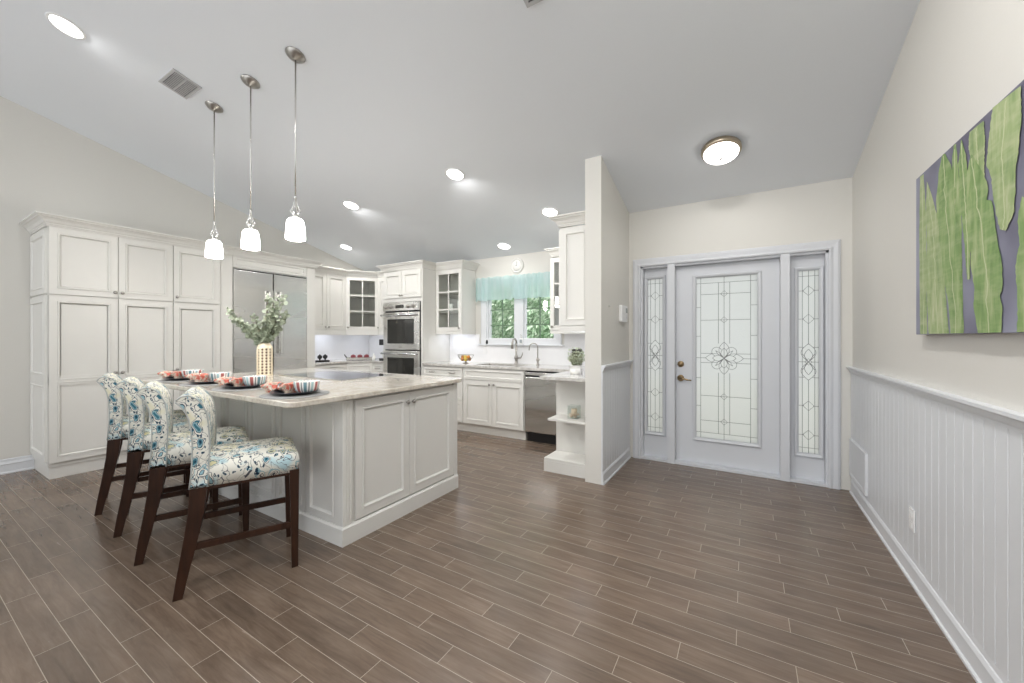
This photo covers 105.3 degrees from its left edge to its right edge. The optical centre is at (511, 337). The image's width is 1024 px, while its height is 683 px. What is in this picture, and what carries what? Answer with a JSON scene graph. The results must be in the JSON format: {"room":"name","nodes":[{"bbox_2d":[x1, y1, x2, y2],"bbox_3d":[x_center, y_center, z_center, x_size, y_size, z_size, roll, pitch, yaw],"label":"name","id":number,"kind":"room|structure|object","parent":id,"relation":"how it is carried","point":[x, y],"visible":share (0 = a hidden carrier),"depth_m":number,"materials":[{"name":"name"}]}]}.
{"room":"open-plan kitchen","nodes":[
{"label":"open-plan kitchen","id":0,"kind":"room"},
{"bbox_2d":[0,96,362,459],"bbox_3d":[-4.923,-1.063,3.809,0.120,4.746,8.680,0,0,31],"label":"wall","id":1,"kind":"structure","parent":0,"point":[47,166],"depth_m":4.05,"materials":[{"name":"paint"}]},
{"bbox_2d":[0,455,33,474],"bbox_3d":[-5.907,1.240,2.020,0.028,0.140,4.400,0,0,31],"label":"baseboard","id":2,"kind":"structure","parent":1,"relation":"attached to","point":[16,464],"depth_m":3.81,"materials":[{"name":"paint"}]},
{"bbox_2d":[315,272,345,334],"bbox_3d":[-3.109,-0.537,6.352,0.377,0.995,0.732,0,0,31],"label":"upper cabinet","id":3,"kind":"object","parent":1,"relation":"attached to","point":[330,289],"visible":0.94,"depth_m":6.32,"materials":[{"name":"paint"}]},
{"bbox_2d":[346,277,377,334],"bbox_3d":[-2.612,-0.537,6.904,0.662,0.995,0.750,0,0,31],"label":"upper cabinet","id":4,"kind":"object","parent":1,"relation":"attached to","point":[361,292],"visible":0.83,"depth_m":7.04,"materials":[{"name":"paint"}]},
{"bbox_2d":[315,265,383,277],"bbox_3d":[-2.615,-1.075,6.407,1.375,0.100,0.475,0,0,-25],"label":"trim","id":5,"kind":"structure","parent":4,"relation":"attached to","point":[322,269],"depth_m":6.56,"materials":[{"name":"paint"}]},
{"bbox_2d":[0,0,919,271],"bbox_3d":[-1.916,-2.363,1.998,7.100,2.346,8.660,0,0,31],"label":"ceiling","id":6,"kind":"structure","parent":0,"point":[392,96],"depth_m":3.08,"materials":[{"name":"paint"}]},
{"bbox_2d":[45,12,85,39],"bbox_3d":[-3.278,-2.286,2.873,0.208,0.055,0.201,0,0,31],"label":"recessed light","id":7,"kind":"object","parent":6,"relation":"in","point":[61,23],"visible":1,"depth_m":2.87,"materials":[{"name":"white glass"}]},
{"bbox_2d":[158,68,201,98],"bbox_3d":[-2.792,-2.128,3.289,0.300,0.059,0.196,0,0,31],"label":"ceiling vent","id":8,"kind":"object","parent":6,"relation":"in","point":[174,80],"visible":1,"depth_m":3.28,"materials":[{"name":"metal"}]},
{"bbox_2d":[205,101,223,258],"bbox_3d":[-2.669,-1.401,3.505,0.136,1.370,0.134,0,0,31],"label":"pendant light","id":9,"kind":"object","parent":6,"relation":"hanging from","point":[214,248],"visible":1,"depth_m":3.49,"materials":[{"name":"white glass"}]},
{"bbox_2d":[241,74,259,250],"bbox_3d":[-2.115,-1.402,3.164,0.136,1.372,0.134,0,0,31],"label":"pendant light","id":10,"kind":"object","parent":6,"relation":"hanging from","point":[250,240],"visible":1,"depth_m":3.15,"materials":[{"name":"white glass"}]},
{"bbox_2d":[285,46,305,241],"bbox_3d":[-1.584,-1.401,2.860,0.136,1.369,0.134,0,0,31],"label":"pendant light","id":11,"kind":"object","parent":6,"relation":"hanging from","point":[295,227],"visible":1,"depth_m":2.84,"materials":[{"name":"white glass"}]},
{"bbox_2d":[339,244,352,249],"bbox_3d":[-2.670,-1.453,6.289,0.208,0.055,0.202,0,0,31],"label":"recessed light","id":12,"kind":"object","parent":6,"relation":"in","point":[343,246],"visible":1,"depth_m":6.28,"materials":[{"name":"white plastic"}]},
{"bbox_2d":[342,201,359,209],"bbox_3d":[-2.031,-1.668,4.931,0.208,0.055,0.201,0,0,31],"label":"recessed light","id":13,"kind":"object","parent":6,"relation":"in","point":[349,204],"visible":1,"depth_m":4.92,"materials":[{"name":"white plastic"}]},
{"bbox_2d":[445,168,464,180],"bbox_3d":[-0.587,-1.678,4.020,0.208,0.055,0.201,0,0,31],"label":"recessed light","id":14,"kind":"object","parent":6,"relation":"in","point":[452,173],"visible":1,"depth_m":4.01,"materials":[{"name":"white plastic"}]},
{"bbox_2d":[497,243,510,249],"bbox_3d":[-0.113,-1.287,5.511,0.208,0.055,0.202,0,0,31],"label":"recessed light","id":15,"kind":"object","parent":6,"relation":"in","point":[505,246],"visible":1,"depth_m":5.50,"materials":[{"name":"white plastic"}]},
{"bbox_2d":[523,0,542,7],"bbox_3d":[0.107,-1.989,2.184,0.170,0.066,0.225,0,0,31],"label":"ceiling vent","id":16,"kind":"object","parent":6,"relation":"in","point":[528,3],"visible":1,"depth_m":2.29,"materials":[{"name":"paint"}]},
{"bbox_2d":[541,207,558,216],"bbox_3d":[0.436,-1.439,4.492,0.208,0.055,0.202,0,0,31],"label":"recessed light","id":17,"kind":"object","parent":6,"relation":"in","point":[548,211],"visible":0.85,"depth_m":4.47,"materials":[{"name":"white plastic"}]},
{"bbox_2d":[701,135,741,164],"bbox_3d":[1.713,-1.519,3.205,0.298,0.145,0.291,0,0,31],"label":"flush ceiling light","id":18,"kind":"object","parent":6,"relation":"attached to","point":[719,150],"visible":1,"depth_m":3.14,"materials":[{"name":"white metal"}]},
{"bbox_2d":[400,251,563,345],"bbox_3d":[-0.586,0.010,6.201,4.865,2.600,0.120,0,0,31],"label":"wall","id":19,"kind":"structure","parent":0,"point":[535,262],"depth_m":5.85,"materials":[{"name":"paint"}]},
{"bbox_2d":[377,278,383,334],"bbox_3d":[-2.038,-0.537,6.778,0.476,0.995,0.377,0,0,31],"label":"upper cabinet","id":20,"kind":"object","parent":19,"relation":"attached to","point":[380,280],"visible":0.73,"depth_m":6.73,"materials":[{"name":"paint"}]},
{"bbox_2d":[315,333,584,365],"bbox_3d":[-0.995,0.155,5.518,4.864,0.450,1.472,0,0,31],"label":"backsplash","id":21,"kind":"structure","parent":19,"relation":"attached to","point":[333,346],"depth_m":6.14,"materials":[{"name":"tile"}]},
{"bbox_2d":[483,346,486,353],"bbox_3d":[-0.420,0.190,6.017,0.072,0.115,0.008,0,0,31],"label":"wall outlet","id":22,"kind":"object","parent":21,"relation":"attached to","point":[484,347],"visible":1,"depth_m":6.01,"materials":[{"name":"white plastic"}]},
{"bbox_2d":[435,259,479,333],"bbox_3d":[-0.864,-0.596,6.049,0.597,1.092,0.423,0,0,31],"label":"upper cabinet","id":23,"kind":"object","parent":19,"relation":"attached to","point":[453,285],"visible":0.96,"depth_m":6.02,"materials":[{"name":"paint"}]},
{"bbox_2d":[510,258,523,272],"bbox_3d":[0.070,-1.055,5.726,0.224,0.224,0.020,0,0,31],"label":"wall clock","id":24,"kind":"object","parent":19,"relation":"attached to","point":[517,264],"visible":1,"depth_m":5.72,"materials":[{"name":"white ceramic"}]},
{"bbox_2d":[478,297,563,345],"bbox_3d":[0.123,-0.389,5.745,1.430,1.013,0.155,0,0,31],"label":"window","id":25,"kind":"structure","parent":19,"relation":"attached to","point":[520,305],"depth_m":5.72,"materials":[{"name":"paint"}]},
{"bbox_2d":[475,272,549,301],"bbox_3d":[-0.001,-0.730,5.707,1.337,0.363,0.106,0,0,31],"label":"window valance","id":26,"kind":"object","parent":25,"relation":"hanging from","point":[534,285],"visible":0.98,"depth_m":5.64,"materials":[{"name":"teal fabric"}]},
{"bbox_2d":[544,247,582,333],"bbox_3d":[0.782,-0.596,5.063,0.618,1.092,0.423,0,0,31],"label":"upper cabinet","id":27,"kind":"object","parent":19,"relation":"attached to","point":[554,252],"visible":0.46,"depth_m":5.06,"materials":[{"name":"paint"}]},
{"bbox_2d":[0,430,975,682],"bbox_3d":[-1.911,1.360,2.006,7.100,0.100,8.680,0,0,31],"label":"floor","id":28,"kind":"structure","parent":0,"point":[521,572],"depth_m":2.02,"materials":[{"name":"brown wood"}]},
{"bbox_2d":[30,226,172,479],"bbox_3d":[-4.277,0.138,4.117,0.667,2.345,0.928,0,0,31],"label":"pantry cabinet","id":29,"kind":"object","parent":28,"relation":"on","point":[101,304],"visible":0.85,"depth_m":3.82,"materials":[{"name":"paint"}]},
{"bbox_2d":[19,211,323,268],"bbox_3d":[-3.817,-1.075,4.834,0.718,0.100,2.765,0,0,31],"label":"trim","id":30,"kind":"structure","parent":29,"relation":"attached to","point":[36,221],"depth_m":4.08,"materials":[{"name":"paint"}]},
{"bbox_2d":[94,372,190,515],"bbox_3d":[-3.004,0.799,3.215,0.556,1.021,0.455,0,0,-42],"label":"counter chair","id":31,"kind":"object","parent":28,"relation":"on","point":[118,423],"visible":0.64,"depth_m":2.94,"materials":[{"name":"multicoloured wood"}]},
{"bbox_2d":[113,376,217,537],"bbox_3d":[-2.530,0.799,2.895,0.556,1.021,0.455,0,0,-40],"label":"counter chair","id":32,"kind":"object","parent":28,"relation":"on","point":[139,435],"visible":0.7,"depth_m":2.62,"materials":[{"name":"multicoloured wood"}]},
{"bbox_2d":[134,381,249,565],"bbox_3d":[-2.079,0.799,2.577,0.556,1.021,0.455,0,0,-38],"label":"counter chair","id":33,"kind":"object","parent":28,"relation":"on","point":[169,449],"visible":0.8,"depth_m":2.32,"materials":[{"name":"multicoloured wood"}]},
{"bbox_2d":[172,245,220,409],"bbox_3d":[-3.918,0.138,4.717,0.667,2.345,0.466,0,0,31],"label":"pantry cabinet","id":34,"kind":"object","parent":28,"relation":"on","point":[196,301],"visible":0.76,"depth_m":4.55,"materials":[{"name":"paint"}]},
{"bbox_2d":[172,386,299,601],"bbox_3d":[-1.571,0.799,2.269,0.556,1.021,0.455,0,0,-34],"label":"counter chair","id":35,"kind":"object","parent":28,"relation":"on","point":[213,465],"visible":1,"depth_m":2.10,"materials":[{"name":"fabric"}]},
{"bbox_2d":[221,254,314,372],"bbox_3d":[-3.505,0.138,5.451,0.622,2.345,1.215,0,0,31],"label":"refrigerator surround","id":36,"kind":"object","parent":28,"relation":"on","point":[228,262],"visible":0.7,"depth_m":5.01,"materials":[{"name":"paint"}]},
{"bbox_2d":[233,267,306,372],"bbox_3d":[-3.464,0.212,5.430,0.678,2.176,0.954,0,0,31],"label":"refrigerator","id":37,"kind":"object","parent":28,"relation":"on","point":[250,287],"visible":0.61,"depth_m":5.31,"materials":[{"name":"silver metal"}]},
{"bbox_2d":[315,363,346,369],"bbox_3d":[-3.041,0.862,6.211,0.639,0.896,0.555,0,0,31],"label":"base cabinet","id":38,"kind":"object","parent":28,"relation":"on","point":[343,366],"visible":0.08,"depth_m":6.10,"materials":[{"name":"paint"}]},
{"bbox_2d":[212,383,457,547],"bbox_3d":[-1.673,0.853,3.470,2.164,0.915,1.143,0,0,31],"label":"kitchen island","id":39,"kind":"object","parent":28,"relation":"on","point":[366,463],"visible":0.79,"depth_m":2.75,"materials":[{"name":"paint"}]},
{"bbox_2d":[142,368,461,407],"bbox_3d":[-1.780,0.371,3.349,2.265,0.032,1.520,0,0,31],"label":"island countertop","id":40,"kind":"structure","parent":39,"relation":"on","point":[358,388],"depth_m":2.84,"materials":[{"name":"white stone"}]},
{"bbox_2d":[155,379,189,381],"bbox_3d":[-2.739,0.353,3.271,0.384,0.004,0.384,0,0,31],"label":"placemat","id":41,"kind":"object","parent":40,"relation":"on","point":[161,380],"visible":0.28,"depth_m":3.19,"materials":[{"name":"white fabric"}]},
{"bbox_2d":[163,377,189,379],"bbox_3d":[-2.739,0.340,3.271,0.280,0.021,0.280,0,0,31],"label":"plate","id":42,"kind":"object","parent":41,"relation":"on","point":[169,378],"visible":0.45,"depth_m":3.17,"materials":[{"name":"grey ceramic"}]},
{"bbox_2d":[157,370,183,378],"bbox_3d":[-2.834,0.317,3.293,0.165,0.081,0.176,0,0,17],"label":"napkin","id":43,"kind":"object","parent":42,"relation":"on","point":[174,374],"visible":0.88,"depth_m":3.25,"materials":[{"name":"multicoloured fabric"}]},
{"bbox_2d":[181,369,203,377],"bbox_3d":[-2.671,0.307,3.271,0.148,0.070,0.148,0,0,26],"label":"bowl","id":44,"kind":"object","parent":42,"relation":"on","point":[184,372],"visible":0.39,"depth_m":3.23,"materials":[{"name":"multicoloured ceramic"}]},
{"bbox_2d":[179,382,217,385],"bbox_3d":[-2.327,0.353,3.024,0.384,0.004,0.384,0,0,31],"label":"placemat","id":45,"kind":"object","parent":40,"relation":"on","point":[189,383],"visible":0.4,"depth_m":2.92,"materials":[{"name":"white fabric"}]},
{"bbox_2d":[188,380,215,383],"bbox_3d":[-2.327,0.340,3.024,0.280,0.021,0.280,0,0,31],"label":"plate","id":46,"kind":"object","parent":45,"relation":"on","point":[191,381],"visible":0.38,"depth_m":2.93,"materials":[{"name":"grey ceramic"}]},
{"bbox_2d":[184,373,209,383],"bbox_3d":[-2.421,0.317,3.046,0.165,0.081,0.176,0,0,37],"label":"napkin","id":47,"kind":"object","parent":46,"relation":"on","point":[197,377],"visible":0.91,"depth_m":3.00,"materials":[{"name":"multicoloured fabric"}]},
{"bbox_2d":[208,372,231,381],"bbox_3d":[-2.259,0.307,3.025,0.148,0.070,0.148,0,0,-32],"label":"bowl","id":48,"kind":"object","parent":46,"relation":"on","point":[214,375],"visible":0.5,"depth_m":2.97,"materials":[{"name":"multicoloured ceramic"}]},
{"bbox_2d":[211,386,262,390],"bbox_3d":[-1.881,0.353,2.757,0.384,0.004,0.384,0,0,31],"label":"placemat","id":49,"kind":"object","parent":40,"relation":"on","point":[259,387],"visible":0.51,"depth_m":2.64,"materials":[{"name":"white fabric"}]},
{"bbox_2d":[221,382,266,388],"bbox_3d":[-1.881,0.340,2.757,0.280,0.021,0.280,0,0,31],"label":"plate","id":50,"kind":"object","parent":49,"relation":"on","point":[224,385],"visible":0.58,"depth_m":2.68,"materials":[{"name":"grey ceramic"}]},
{"bbox_2d":[213,376,245,386],"bbox_3d":[-1.976,0.317,2.780,0.165,0.081,0.176,0,0,17],"label":"napkin","id":51,"kind":"object","parent":50,"relation":"on","point":[223,380],"visible":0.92,"depth_m":2.74,"materials":[{"name":"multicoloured fabric"}]},
{"bbox_2d":[242,375,266,385],"bbox_3d":[-1.813,0.307,2.758,0.148,0.070,0.148,0,0,-1],"label":"bowl","id":52,"kind":"object","parent":50,"relation":"on","point":[252,380],"visible":0.92,"depth_m":2.71,"materials":[{"name":"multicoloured ceramic"}]},
{"bbox_2d":[256,342,272,375],"bbox_3d":[-2.335,0.201,3.693,0.134,0.309,0.134,0,0,-18],"label":"vase","id":53,"kind":"object","parent":40,"relation":"on","point":[264,351],"visible":0.98,"depth_m":3.65,"materials":[{"name":"beige ceramic"}]},
{"bbox_2d":[226,294,289,345],"bbox_3d":[-2.406,-0.149,3.695,0.618,0.532,0.179,0,0,1],"label":"bouquet","id":54,"kind":"object","parent":53,"relation":"in","point":[270,329],"visible":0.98,"depth_m":3.67,"materials":[{"name":"green plant"}]},
{"bbox_2d":[259,390,329,398],"bbox_3d":[-1.349,0.353,2.439,0.384,0.004,0.384,0,0,31],"label":"placemat","id":55,"kind":"object","parent":40,"relation":"on","point":[320,392],"visible":0.65,"depth_m":2.36,"materials":[{"name":"white fabric"}]},
{"bbox_2d":[270,388,319,395],"bbox_3d":[-1.349,0.340,2.439,0.280,0.021,0.280,0,0,31],"label":"plate","id":56,"kind":"object","parent":55,"relation":"on","point":[318,389],"visible":0.56,"depth_m":2.36,"materials":[{"name":"grey ceramic"}]},
{"bbox_2d":[260,381,295,392],"bbox_3d":[-1.444,0.317,2.461,0.165,0.081,0.176,0,0,17],"label":"napkin","id":57,"kind":"object","parent":56,"relation":"on","point":[270,386],"visible":0.9,"depth_m":2.43,"materials":[{"name":"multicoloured fabric"}]},
{"bbox_2d":[293,380,319,392],"bbox_3d":[-1.281,0.307,2.439,0.148,0.070,0.148,0,0,31],"label":"bowl","id":58,"kind":"object","parent":56,"relation":"on","point":[300,386],"visible":0.98,"depth_m":2.39,"materials":[{"name":"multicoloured ceramic"}]},
{"bbox_2d":[281,370,392,380],"bbox_3d":[-1.642,0.351,3.663,0.936,0.006,0.556,0,0,31],"label":"cooktop","id":59,"kind":"object","parent":40,"relation":"in","point":[327,375],"visible":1,"depth_m":3.59,"materials":[{"name":"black glass"}]},
{"bbox_2d":[347,363,371,371],"bbox_3d":[-2.572,0.862,6.777,0.860,0.896,0.928,0,0,31],"label":"base cabinet","id":60,"kind":"object","parent":28,"relation":"on","point":[367,367],"visible":0.16,"depth_m":6.36,"materials":[{"name":"paint"}]},
{"bbox_2d":[315,358,382,364],"bbox_3d":[-2.598,0.397,6.477,1.125,0.033,1.470,0,0,31],"label":"countertop","id":61,"kind":"structure","parent":60,"relation":"on","point":[335,361],"depth_m":6.33,"materials":[{"name":"stone"}]},
{"bbox_2d":[315,354,329,361],"bbox_3d":[-2.951,0.320,6.090,0.100,0.120,0.180,0,0,31],"label":"ornament","id":62,"kind":"object","parent":61,"relation":"on","point":[319,356],"visible":0.99,"depth_m":6.05,"materials":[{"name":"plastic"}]},
{"bbox_2d":[344,354,374,359],"bbox_3d":[-2.583,0.329,6.627,0.484,0.102,0.230,0,0,-21],"label":"serving tray","id":63,"kind":"object","parent":61,"relation":"on","point":[347,358],"visible":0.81,"depth_m":6.54,"materials":[{"name":"silver ceramic"}]},
{"bbox_2d":[379,339,383,359],"bbox_3d":[-2.113,0.205,6.672,0.180,0.350,0.240,0,0,31],"label":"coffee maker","id":64,"kind":"object","parent":61,"relation":"on","point":[380,340],"visible":0.17,"depth_m":6.59,"materials":[{"name":"black plastic"}]},
{"bbox_2d":[372,363,382,372],"bbox_3d":[-2.027,0.862,6.604,0.275,0.896,0.664,0,0,31],"label":"base cabinet","id":65,"kind":"object","parent":28,"relation":"on","point":[376,367],"visible":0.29,"depth_m":6.35,"materials":[{"name":"paint"}]},
{"bbox_2d":[376,260,449,374],"bbox_3d":[-1.559,0.084,6.294,1.006,2.452,0.716,0,0,31],"label":"tall cabinet","id":66,"kind":"object","parent":28,"relation":"on","point":[415,284],"visible":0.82,"depth_m":6.01,"materials":[{"name":"paint"}]},
{"bbox_2d":[380,301,420,374],"bbox_3d":[-1.597,0.129,6.229,0.774,1.353,0.610,0,0,31],"label":"double oven","id":67,"kind":"object","parent":66,"relation":"in","point":[401,320],"visible":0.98,"depth_m":6.00,"materials":[{"name":"silver metal"}]},
{"bbox_2d":[423,365,464,430],"bbox_3d":[-0.858,0.862,5.905,0.756,0.896,0.664,0,0,31],"label":"base cabinet","id":68,"kind":"object","parent":28,"relation":"on","point":[441,371],"visible":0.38,"depth_m":5.53,"materials":[{"name":"paint"}]},
{"bbox_2d":[463,367,527,439],"bbox_3d":[-0.112,0.862,5.460,0.976,0.896,0.662,0,0,31],"label":"base cabinet","id":69,"kind":"object","parent":28,"relation":"on","point":[493,399],"visible":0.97,"depth_m":5.19,"materials":[{"name":"paint"}]},
{"bbox_2d":[422,361,584,371],"bbox_3d":[0.057,0.397,5.363,2.881,0.033,0.641,0,0,31],"label":"countertop","id":70,"kind":"structure","parent":69,"relation":"on","point":[511,366],"depth_m":5.31,"materials":[{"name":"stone"}]},
{"bbox_2d":[458,354,473,362],"bbox_3d":[-0.684,0.316,5.770,0.246,0.127,0.246,0,0,31],"label":"fruit bowl","id":71,"kind":"object","parent":70,"relation":"on","point":[458,354],"visible":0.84,"depth_m":5.75,"materials":[{"name":"silver metal"}]},
{"bbox_2d":[511,338,522,363],"bbox_3d":[0.077,0.192,5.528,0.155,0.375,0.154,0,0,31],"label":"kitchen faucet","id":72,"kind":"object","parent":70,"relation":"on","point":[516,357],"visible":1,"depth_m":5.57,"materials":[{"name":"silver metal"}]},
{"bbox_2d":[529,343,539,364],"bbox_3d":[0.319,0.226,5.432,0.185,0.308,0.058,0,0,31],"label":"filter faucet","id":73,"kind":"object","parent":70,"relation":"on","point":[537,358],"visible":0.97,"depth_m":5.41,"materials":[{"name":"silver metal"}]},
{"bbox_2d":[525,370,558,444],"bbox_3d":[0.574,0.863,5.056,0.608,0.894,0.633,0,0,31],"label":"dishwasher","id":74,"kind":"object","parent":28,"relation":"on","point":[540,395],"visible":0.54,"depth_m":4.83,"materials":[{"name":"silver metal"}]},
{"bbox_2d":[544,380,584,478],"bbox_3d":[0.724,0.862,4.094,0.448,0.896,0.849,0,0,31],"label":"shelf unit","id":75,"kind":"object","parent":28,"relation":"on","point":[568,458],"visible":0.55,"depth_m":3.96,"materials":[{"name":"paint"}]},
{"bbox_2d":[540,370,584,381],"bbox_3d":[0.698,0.397,4.097,0.480,0.033,0.868,0,0,31],"label":"countertop","id":76,"kind":"structure","parent":75,"relation":"on","point":[566,375],"depth_m":3.81,"materials":[{"name":"stone"}]},
{"bbox_2d":[567,347,584,373],"bbox_3d":[0.679,0.240,4.080,0.221,0.280,0.181,0,0,2],"label":"potted plant","id":77,"kind":"object","parent":76,"relation":"on","point":[575,367],"visible":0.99,"depth_m":4.04,"materials":[{"name":"green plant"}]},
{"bbox_2d":[569,408,578,417],"bbox_3d":[0.609,0.727,3.831,0.100,0.125,0.100,0,0,31],"label":"candle jar","id":78,"kind":"object","parent":75,"relation":"on","point":[573,410],"visible":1,"depth_m":3.81,"materials":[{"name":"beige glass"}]},
{"bbox_2d":[571,408,576,415],"bbox_3d":[0.609,0.730,3.831,0.056,0.060,0.056,0,0,31],"label":"candle","id":79,"kind":"object","parent":78,"relation":"on","point":[573,411],"depth_m":3.81,"materials":[{"name":"wax"}]},
{"bbox_2d":[585,156,630,484],"bbox_3d":[1.174,-0.165,4.233,0.178,2.949,1.690,0,0,31],"label":"wall","id":80,"kind":"structure","parent":0,"point":[606,213],"depth_m":3.56,"materials":[{"name":"paint"}]},
{"bbox_2d":[549,210,584,332],"bbox_3d":[0.820,-0.617,4.202,0.394,1.122,1.147,0,0,31],"label":"upper cabinet","id":81,"kind":"object","parent":80,"relation":"attached to","point":[571,237],"visible":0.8,"depth_m":3.78,"materials":[{"name":"paint"}]},
{"bbox_2d":[601,360,632,371],"bbox_3d":[1.059,0.279,3.882,0.040,0.062,0.969,0,0,31],"label":"trim","id":82,"kind":"structure","parent":80,"relation":"attached to","point":[617,365],"depth_m":3.77,"materials":[{"name":"paint"}]},
{"bbox_2d":[619,305,627,321],"bbox_3d":[1.152,-0.245,4.039,0.036,0.170,0.215,0,0,31],"label":"thermostat","id":83,"kind":"object","parent":80,"relation":"attached to","point":[623,310],"visible":1,"depth_m":3.98,"materials":[{"name":"white plastic"}]},
{"bbox_2d":[629,177,851,489],"bbox_3d":[2.138,-0.065,3.889,1.885,2.750,0.150,0,0,31],"label":"wall","id":84,"kind":"structure","parent":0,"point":[821,211],"depth_m":3.65,"materials":[{"name":"paint"}]},
{"bbox_2d":[644,268,666,457],"bbox_3d":[1.569,0.272,4.243,0.253,2.032,0.067,0,0,31],"label":"window","id":85,"kind":"structure","parent":84,"relation":"in","point":[655,280],"depth_m":4.24,"materials":[{"name":"glass"}]},
{"bbox_2d":[633,239,840,489],"bbox_3d":[2.113,0.230,3.881,1.770,2.160,0.170,0,0,31],"label":"door frame","id":86,"kind":"structure","parent":84,"relation":"attached to","point":[784,475],"depth_m":3.58,"materials":[{"name":"paint"}]},
{"bbox_2d":[676,258,779,474],"bbox_3d":[2.119,0.272,3.894,0.903,2.028,0.102,0,0,31],"label":"door","id":87,"kind":"structure","parent":86,"relation":"in","point":[728,314],"depth_m":3.88,"materials":[{"name":"paint"}]},
{"bbox_2d":[790,254,823,480],"bbox_3d":[2.688,0.272,3.574,0.256,2.032,0.067,0,0,31],"label":"window","id":88,"kind":"structure","parent":84,"relation":"in","point":[806,272],"depth_m":3.57,"materials":[{"name":"glass"}]},
{"bbox_2d":[851,0,1023,682],"bbox_3d":[0.962,-1.063,-0.016,0.132,4.746,8.160,0,0,31],"label":"wall","id":89,"kind":"structure","parent":0,"point":[957,60],"depth_m":1.83,"materials":[{"name":"paint"}]},
{"bbox_2d":[849,438,867,495],"bbox_3d":[2.739,1.012,3.098,0.017,0.313,0.510,0,0,31],"label":"access panel","id":90,"kind":"object","parent":89,"relation":"attached to","point":[858,458],"visible":1,"depth_m":3.05,"materials":[{"name":"paint"}]},
{"bbox_2d":[909,506,914,532],"bbox_3d":[2.143,0.975,2.097,0.008,0.115,0.072,0,0,31],"label":"wall outlet","id":91,"kind":"object","parent":89,"relation":"attached to","point":[911,511],"visible":1,"depth_m":2.09,"materials":[{"name":"white plastic"}]},
{"bbox_2d":[849,479,1008,682],"bbox_3d":[0.861,1.240,-0.049,0.028,0.140,7.800,0,0,31],"label":"baseboard","id":92,"kind":"structure","parent":89,"relation":"attached to","point":[976,660],"depth_m":1.83,"materials":[{"name":"paint"}]},
{"bbox_2d":[846,366,1023,433],"bbox_3d":[0.873,0.279,-0.022,0.040,0.062,7.859,0,0,31],"label":"trim","id":93,"kind":"structure","parent":89,"relation":"attached to","point":[1011,419],"depth_m":1.64,"materials":[{"name":"paint"}]},
{"bbox_2d":[916,80,1023,334],"bbox_3d":[1.682,-0.410,1.333,0.041,0.790,1.515,0,0,31],"label":"canvas","id":94,"kind":"object","parent":89,"relation":"attached to","point":[970,200],"visible":1,"depth_m":1.46},
{"label":"outside","id":95,"kind":"structure","parent":0,"visible":0},
{"bbox_3d":[3.615,1.380,8.961,15.000,0.100,8.910,0,0,31],"label":"ground","id":96,"kind":"structure","parent":95,"visible":0},
{"bbox_2d":[492,297,553,337],"bbox_3d":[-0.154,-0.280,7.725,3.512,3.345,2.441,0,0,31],"label":"foliage","id":97,"kind":"object","parent":96,"relation":"on","point":[506,333],"visible":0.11,"depth_m":7.38,"materials":[{"name":"green plant"}]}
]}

